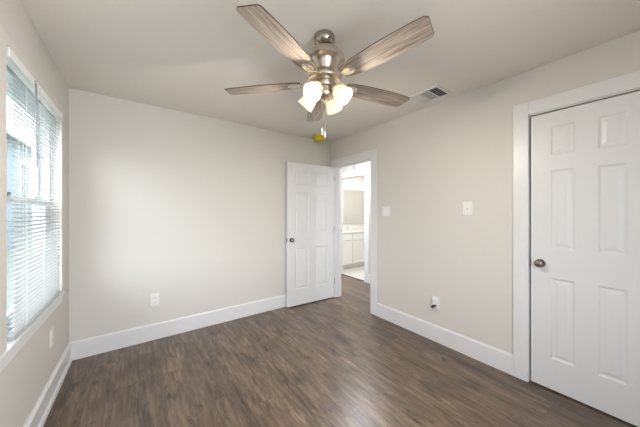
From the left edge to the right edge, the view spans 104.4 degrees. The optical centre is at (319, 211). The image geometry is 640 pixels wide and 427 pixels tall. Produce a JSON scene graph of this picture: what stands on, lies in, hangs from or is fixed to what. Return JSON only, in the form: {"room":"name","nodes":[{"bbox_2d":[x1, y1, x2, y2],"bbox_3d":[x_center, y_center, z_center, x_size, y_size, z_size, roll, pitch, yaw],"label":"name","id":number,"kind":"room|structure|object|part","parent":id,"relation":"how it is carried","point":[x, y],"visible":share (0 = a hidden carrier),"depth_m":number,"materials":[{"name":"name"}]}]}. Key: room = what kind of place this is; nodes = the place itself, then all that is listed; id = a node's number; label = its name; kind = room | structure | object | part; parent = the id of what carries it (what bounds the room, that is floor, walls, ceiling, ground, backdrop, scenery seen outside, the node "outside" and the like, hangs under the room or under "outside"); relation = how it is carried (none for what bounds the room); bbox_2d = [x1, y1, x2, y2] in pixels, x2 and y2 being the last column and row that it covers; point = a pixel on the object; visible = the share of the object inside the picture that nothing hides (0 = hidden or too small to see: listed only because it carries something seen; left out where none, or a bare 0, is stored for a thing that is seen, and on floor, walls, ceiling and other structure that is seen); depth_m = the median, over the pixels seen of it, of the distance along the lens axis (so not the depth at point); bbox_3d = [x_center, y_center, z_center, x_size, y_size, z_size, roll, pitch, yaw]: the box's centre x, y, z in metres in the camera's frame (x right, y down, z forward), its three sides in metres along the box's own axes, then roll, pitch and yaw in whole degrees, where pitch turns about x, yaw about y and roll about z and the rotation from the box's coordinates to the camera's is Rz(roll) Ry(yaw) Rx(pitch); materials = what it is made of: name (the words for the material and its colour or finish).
{"room":"empty bedroom","nodes":[
{"label":"empty bedroom","id":0,"kind":"room"},
{"bbox_2d":[0,0,68,426],"bbox_3d":[-1.193,0.112,0.657,0.140,2.440,3.766,0,0,-36],"label":"wall","id":1,"kind":"structure","parent":0,"point":[23,380],"depth_m":1.55,"materials":[{"name":"grey paint"}]},
{"bbox_2d":[7,65,50,332],"bbox_3d":[-1.823,-0.068,1.487,0.090,1.400,1.000,0,0,-36],"label":"window","id":2,"kind":"structure","parent":1,"relation":"in","point":[9,70],"depth_m":1.84,"materials":[{"name":"white glass"}]},
{"bbox_3d":[-1.839,-0.387,1.475,0.030,0.688,0.926,0,0,-36],"label":"sash","id":3,"kind":"part","parent":2,"relation":"part of","materials":[{"name":"white plastic"}]},
{"bbox_3d":[-1.806,0.254,1.499,0.030,0.683,0.926,0,0,-36],"label":"sash","id":4,"kind":"part","parent":2,"relation":"part of","materials":[{"name":"white plastic"}]},
{"bbox_2d":[7,47,62,340],"bbox_3d":[-1.742,-0.068,1.544,0.049,1.396,0.988,0,0,-36],"label":"window blind","id":5,"kind":"object","parent":2,"relation":"attached to","point":[36,277],"visible":1,"depth_m":1.44,"materials":[{"name":"white plastic"}]},
{"bbox_3d":[-1.600,-0.056,1.337,0.029,1.345,0.008,0,0,-36],"label":"ladder cord","id":6,"kind":"part","parent":5,"relation":"part of","materials":[{"name":"white fabric"}]},
{"bbox_3d":[-1.769,0.621,1.569,0.026,0.015,0.876,0,0,-36],"label":"rail","id":7,"kind":"part","parent":5,"relation":"part of","materials":[{"name":"white plastic"}]},
{"bbox_3d":[-1.776,-0.056,1.580,0.029,1.345,0.008,0,0,-36],"label":"ladder cord","id":8,"kind":"part","parent":5,"relation":"part of","materials":[{"name":"white fabric"}]},
{"bbox_3d":[-1.959,-0.056,1.831,0.029,1.345,0.008,0,0,-36],"label":"ladder cord","id":9,"kind":"part","parent":5,"relation":"part of","materials":[{"name":"white fabric"}]},
{"bbox_2d":[0,24,63,355],"bbox_3d":[-1.730,-0.095,1.527,0.017,1.455,1.185,0,0,-36],"label":"trim","id":10,"kind":"structure","parent":1,"relation":"attached to","point":[6,41],"depth_m":1.13,"materials":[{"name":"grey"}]},
{"bbox_2d":[0,291,63,372],"bbox_3d":[-1.725,0.670,1.490,0.071,0.075,1.160,0,0,-36],"label":"trim","id":11,"kind":"structure","parent":1,"relation":"attached to","point":[14,346],"depth_m":1.32,"materials":[{"name":"white paint"}]},
{"bbox_2d":[24,343,72,426],"bbox_3d":[-1.121,1.250,0.699,0.026,0.165,3.750,0,0,-36],"label":"baseboard","id":12,"kind":"structure","parent":1,"relation":"attached to","point":[39,414],"depth_m":1.70,"materials":[{"name":"white paint"}]},
{"bbox_2d":[50,327,53,347],"bbox_3d":[-1.911,0.897,1.769,0.009,0.125,0.076,0,0,-36],"label":"wall outlet","id":13,"kind":"object","parent":1,"relation":"attached to","point":[52,329],"visible":1,"depth_m":1.76,"materials":[{"name":"white plastic"}]},
{"bbox_2d":[69,88,329,341],"bbox_3d":[-1.085,0.112,3.139,3.237,2.440,0.120,0,0,-36],"label":"wall","id":14,"kind":"structure","parent":0,"point":[188,209],"depth_m":2.67,"materials":[{"name":"grey paint"}]},
{"bbox_2d":[150,293,158,305],"bbox_3d":[-1.726,0.919,2.593,0.076,0.125,0.009,0,0,-36],"label":"wall outlet","id":15,"kind":"object","parent":14,"relation":"attached to","point":[154,298],"visible":1,"depth_m":2.59,"materials":[{"name":"white plastic"}]},
{"bbox_2d":[69,294,285,359],"bbox_3d":[-1.045,1.250,3.084,2.958,0.165,0.016,0,0,-36],"label":"baseboard","id":16,"kind":"structure","parent":14,"relation":"attached to","point":[82,348],"depth_m":2.64,"materials":[{"name":"white paint"}]},
{"bbox_2d":[286,161,334,306],"bbox_3d":[-0.117,0.314,3.647,0.805,2.013,0.135,0,0,-33],"label":"door","id":17,"kind":"structure","parent":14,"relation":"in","point":[310,229],"depth_m":3.61,"materials":[{"name":"white paint"}]},
{"bbox_3d":[-0.266,-0.484,3.560,0.228,0.208,0.035,0,0,-33],"label":"panel","id":18,"kind":"part","parent":17,"relation":"part of","materials":[{"name":"white paint"}]},
{"bbox_3d":[-0.266,0.014,3.560,0.228,0.570,0.035,0,0,-33],"label":"panel","id":19,"kind":"part","parent":17,"relation":"part of","materials":[{"name":"white paint"}]},
{"bbox_3d":[-0.266,0.805,3.560,0.228,0.585,0.035,0,0,-33],"label":"panel","id":20,"kind":"part","parent":17,"relation":"part of","materials":[{"name":"white paint"}]},
{"bbox_3d":[0.016,-0.484,3.743,0.228,0.208,0.035,0,0,-33],"label":"panel","id":21,"kind":"part","parent":17,"relation":"part of","materials":[{"name":"white paint"}]},
{"bbox_3d":[0.016,0.014,3.743,0.228,0.570,0.035,0,0,-33],"label":"panel","id":22,"kind":"part","parent":17,"relation":"part of","materials":[{"name":"white paint"}]},
{"bbox_3d":[0.016,0.805,3.743,0.228,0.585,0.035,0,0,-33],"label":"panel","id":23,"kind":"part","parent":17,"relation":"part of","materials":[{"name":"white paint"}]},
{"bbox_2d":[19,0,639,141],"bbox_3d":[0.737,-1.158,3.110,6.148,0.100,5.740,0,0,-36],"label":"ceiling","id":24,"kind":"structure","parent":0,"point":[179,55],"depth_m":1.64,"materials":[{"name":"white paint"}]},
{"bbox_2d":[313,134,324,142],"bbox_3d":[-0.013,-1.061,3.603,0.168,0.093,0.168,0,0,-36],"label":"cap","id":25,"kind":"object","parent":24,"relation":"attached to","point":[318,138],"visible":0.91,"depth_m":3.55,"materials":[{"name":"yellow plastic"}]},
{"bbox_2d":[225,4,433,137],"bbox_3d":[0.061,-0.780,1.546,1.285,0.655,1.274,0,0,-36],"label":"ceiling fan","id":26,"kind":"object","parent":24,"relation":"hanging from","point":[324,61],"visible":1,"depth_m":1.45,"materials":[{"name":"silver metal"}]},
{"bbox_3d":[-0.377,-0.814,1.642,0.524,0.006,0.138,0,10,11],"label":"fan blade","id":27,"kind":"part","parent":26,"relation":"part of","materials":[{"name":"brown wood"}]},
{"bbox_3d":[-0.169,-0.814,1.205,0.138,0.006,0.524,11,5,28],"label":"fan blade","id":28,"kind":"part","parent":26,"relation":"part of","materials":[{"name":"brown wood"}]},
{"bbox_3d":[-0.084,-0.713,1.625,0.113,0.124,0.124,0,0,-36],"label":"lamp shade","id":29,"kind":"part","parent":26,"relation":"part of","materials":[{"name":"white glass"}]},
{"bbox_3d":[-0.031,-0.713,1.455,0.124,0.124,0.113,0,0,-36],"label":"lamp shade","id":30,"kind":"part","parent":26,"relation":"part of","materials":[{"name":"white glass"}]},
{"bbox_3d":[-0.019,-0.739,1.482,0.048,0.048,0.041,0,0,-36],"label":"bulb","id":31,"kind":"part","parent":26,"relation":"part of","materials":[{"name":"white glass"}]},
{"bbox_3d":[-0.026,-0.814,1.975,0.138,0.006,0.524,-10,1,-7],"label":"fan blade","id":32,"kind":"part","parent":26,"relation":"part of","materials":[{"name":"brown wood"}]},
{"bbox_3d":[0.015,-0.620,1.537,0.004,0.210,0.004,0,0,-36],"label":"pull chain","id":33,"kind":"part","parent":26,"relation":"part of","materials":[{"name":"silver metal"}]},
{"bbox_3d":[0.086,-0.713,1.678,0.124,0.124,0.113,0,0,-36],"label":"lamp shade","id":34,"kind":"part","parent":26,"relation":"part of","materials":[{"name":"white glass"}]},
{"bbox_3d":[0.139,-0.713,1.508,0.113,0.124,0.124,0,0,-36],"label":"lamp shade","id":35,"kind":"part","parent":26,"relation":"part of","materials":[{"name":"white glass"}]},
{"bbox_3d":[0.400,-0.814,1.744,0.524,0.006,0.138,0,-10,-25],"label":"fan blade","id":36,"kind":"part","parent":26,"relation":"part of","materials":[{"name":"brown wood"}]},
{"bbox_3d":[0.311,-0.814,1.268,0.138,0.006,0.524,14,-9,-43],"label":"fan blade","id":37,"kind":"part","parent":26,"relation":"part of","materials":[{"name":"brown wood"}]},
{"bbox_2d":[410,85,451,104],"bbox_3d":[1.039,-1.102,2.353,0.254,0.012,0.294,0,0,-36],"label":"ceiling vent","id":38,"kind":"object","parent":24,"relation":"in","point":[435,92],"visible":0.98,"depth_m":2.34,"materials":[{"name":"white metal"}]},
{"bbox_2d":[43,266,637,426],"bbox_3d":[0.737,1.380,3.110,6.148,0.104,5.740,0,0,-36],"label":"floor","id":39,"kind":"structure","parent":0,"point":[329,362],"depth_m":1.94,"materials":[{"name":"brown wood"}]},
{"bbox_2d":[343,225,363,268],"bbox_3d":[0.953,0.847,6.310,1.820,0.960,0.610,0,0,-36],"label":"bathroom vanity","id":40,"kind":"object","parent":39,"relation":"on","point":[353,238],"visible":0.2,"depth_m":5.86,"materials":[{"name":"white paint"}]},
{"bbox_3d":[0.569,0.947,5.678,0.439,0.530,0.017,0,0,-36],"label":"cabinet door","id":41,"kind":"part","parent":40,"relation":"part of","materials":[{"name":"white paint"}]},
{"bbox_3d":[0.569,0.592,5.678,0.439,0.150,0.019,0,0,-36],"label":"drawer","id":42,"kind":"part","parent":40,"relation":"part of","materials":[{"name":"white paint"}]},
{"bbox_3d":[0.576,0.947,5.669,0.439,0.530,0.006,0,0,-36],"label":"door frame","id":43,"kind":"part","parent":40,"relation":"part of","materials":[{"name":"white paint"}]},
{"bbox_2d":[343,228,363,233],"bbox_3d":[0.953,0.480,6.310,1.820,0.045,0.610,0,0,-36],"label":"countertop","id":44,"kind":"structure","parent":40,"relation":"on","point":[361,230],"depth_m":6.00,"materials":[{"name":"white"}]},
{"bbox_3d":[0.937,0.592,5.946,0.439,0.150,0.019,0,0,-36],"label":"drawer","id":45,"kind":"part","parent":40,"relation":"part of","materials":[{"name":"white paint"}]},
{"bbox_3d":[0.937,0.947,5.946,0.439,0.530,0.017,0,0,-36],"label":"cabinet door","id":46,"kind":"part","parent":40,"relation":"part of","materials":[{"name":"white paint"}]},
{"bbox_3d":[0.943,0.947,5.937,0.439,0.530,0.006,0,0,-36],"label":"door frame","id":47,"kind":"part","parent":40,"relation":"part of","materials":[{"name":"white paint"}]},
{"bbox_2d":[343,176,363,225],"bbox_3d":[0.777,0.112,6.628,1.940,2.440,0.100,0,0,-36],"label":"wall","id":48,"kind":"structure","parent":0,"point":[360,180],"depth_m":6.67,"materials":[{"name":"white paint"}]},
{"bbox_2d":[343,189,363,224],"bbox_3d":[0.761,-0.128,6.548,1.600,0.920,0.007,0,0,-36],"label":"wall mirror","id":49,"kind":"object","parent":48,"relation":"attached to","point":[353,200],"visible":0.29,"depth_m":6.64,"materials":[{"name":"beige mirror"}]},
{"bbox_2d":[343,182,363,187],"bbox_3d":[0.953,-0.698,6.607,0.840,0.110,0.140,0,0,-36],"label":"vanity light","id":50,"kind":"object","parent":48,"relation":"attached to","point":[354,185],"visible":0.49,"depth_m":6.48,"materials":[{"name":"silver metal"}]},
{"bbox_2d":[343,225,363,228],"bbox_3d":[0.779,0.412,6.549,1.820,0.090,0.020,0,0,-36],"label":"backsplash","id":51,"kind":"structure","parent":48,"relation":"attached to","point":[353,226],"depth_m":6.64,"materials":[{"name":"white"}]},
{"bbox_2d":[341,162,369,273],"bbox_3d":[1.086,0.112,4.471,0.100,2.440,3.950,0,0,-36],"label":"wall","id":52,"kind":"structure","parent":0,"point":[366,164],"depth_m":4.67,"materials":[{"name":"grey paint"}]},
{"bbox_2d":[341,175,363,272],"bbox_3d":[0.671,0.312,5.041,0.100,2.040,0.760,0,0,-36],"label":"trim","id":53,"kind":"structure","parent":52,"relation":"attached to","point":[360,175],"depth_m":5.34,"materials":[{"name":"white paint"}]},
{"bbox_2d":[341,168,368,282],"bbox_3d":[0.624,0.257,5.006,0.018,2.150,0.970,0,0,-36],"label":"trim","id":54,"kind":"structure","parent":52,"relation":"attached to","point":[365,171],"depth_m":4.67,"materials":[{"name":"white paint"}]},
{"bbox_2d":[330,30,639,353],"bbox_3d":[1.318,0.112,2.486,0.120,2.440,3.766,0,0,-36],"label":"wall","id":55,"kind":"structure","parent":0,"point":[432,160],"depth_m":2.37,"materials":[{"name":"grey paint"}]},
{"bbox_2d":[330,149,376,315],"bbox_3d":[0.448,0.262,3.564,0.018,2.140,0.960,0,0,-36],"label":"trim","id":56,"kind":"structure","parent":55,"relation":"attached to","point":[371,154],"depth_m":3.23,"materials":[{"name":"white paint"}]},
{"bbox_2d":[383,206,389,215],"bbox_3d":[0.818,-0.006,3.063,0.009,0.117,0.117,0,0,-36],"label":"light switch","id":57,"kind":"object","parent":55,"relation":"attached to","point":[386,210],"visible":1,"depth_m":3.06,"materials":[{"name":"white plastic"}]},
{"bbox_2d":[431,296,438,309],"bbox_3d":[1.168,0.935,2.535,0.066,0.125,0.076,0,0,-36],"label":"cable plate","id":58,"kind":"object","parent":55,"relation":"attached to","point":[435,300],"visible":1,"depth_m":2.54,"materials":[{"name":"white plastic"}]},
{"bbox_2d":[377,303,512,375],"bbox_3d":[1.152,1.250,2.598,0.016,0.165,1.432,0,0,-36],"label":"baseboard","id":59,"kind":"structure","parent":55,"relation":"attached to","point":[499,359],"depth_m":2.40,"materials":[{"name":"white paint"}]},
{"bbox_2d":[463,201,472,214],"bbox_3d":[1.370,-0.033,2.303,0.012,0.125,0.084,0,0,-36],"label":"wall plate","id":60,"kind":"object","parent":55,"relation":"attached to","point":[468,205],"visible":1,"depth_m":2.30,"materials":[{"name":"white plastic"}]},
{"bbox_2d":[513,70,639,381],"bbox_3d":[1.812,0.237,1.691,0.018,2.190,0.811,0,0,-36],"label":"trim","id":61,"kind":"structure","parent":55,"relation":"attached to","point":[630,81],"depth_m":1.96,"materials":[{"name":"white paint"}]},
{"bbox_2d":[530,91,639,426],"bbox_3d":[1.813,0.290,1.696,0.093,2.060,0.594,0,0,-36],"label":"door","id":62,"kind":"structure","parent":55,"relation":"in","point":[585,258],"depth_m":1.68,"materials":[{"name":"white paint"}]},
{"bbox_3d":[1.650,0.392,1.872,0.036,0.055,0.055,0,0,-36],"label":"knob","id":63,"kind":"part","parent":62,"relation":"part of","materials":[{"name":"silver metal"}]},
{"bbox_3d":[1.769,-0.527,1.806,0.035,0.213,0.126,0,0,-36],"label":"panel","id":64,"kind":"part","parent":62,"relation":"part of","materials":[{"name":"white paint"}]},
{"bbox_3d":[1.769,-0.017,1.806,0.035,0.584,0.126,0,0,-36],"label":"panel","id":65,"kind":"part","parent":62,"relation":"part of","materials":[{"name":"white paint"}]},
{"bbox_3d":[1.769,0.793,1.806,0.035,0.599,0.126,0,0,-36],"label":"panel","id":66,"kind":"part","parent":62,"relation":"part of","materials":[{"name":"white paint"}]},
{"bbox_3d":[1.907,-0.527,1.617,0.035,0.213,0.126,0,0,-36],"label":"panel","id":67,"kind":"part","parent":62,"relation":"part of","materials":[{"name":"white paint"}]},
{"bbox_3d":[1.907,-0.017,1.617,0.035,0.584,0.126,0,0,-36],"label":"panel","id":68,"kind":"part","parent":62,"relation":"part of","materials":[{"name":"white paint"}]},
{"bbox_3d":[1.907,0.793,1.617,0.035,0.599,0.126,0,0,-36],"label":"panel","id":69,"kind":"part","parent":62,"relation":"part of","materials":[{"name":"white paint"}]},
{"label":"outside","id":70,"kind":"structure","parent":0,"visible":0},
{"bbox_2d":[7,247,31,310],"bbox_3d":[-30.400,1.807,-9.767,59.352,0.250,100.000,0,0,-36],"label":"ground","id":71,"kind":"structure","parent":70,"point":[9,253],"depth_m":6.54,"materials":[{"name":"grey"}]},
{"bbox_2d":[7,130,31,251],"bbox_3d":[-16.809,-0.978,9.408,7.900,5.320,29.800,0,0,-36],"label":"house","id":72,"kind":"structure","parent":71,"relation":"on","point":[10,172],"depth_m":11.16,"materials":[{"name":"grey"}]},
{"bbox_3d":[-14.887,-1.468,12.663,0.040,1.660,2.760,0,0,-36],"label":"house pane","id":73,"kind":"part","parent":72,"relation":"part of","materials":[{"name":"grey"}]}
]}

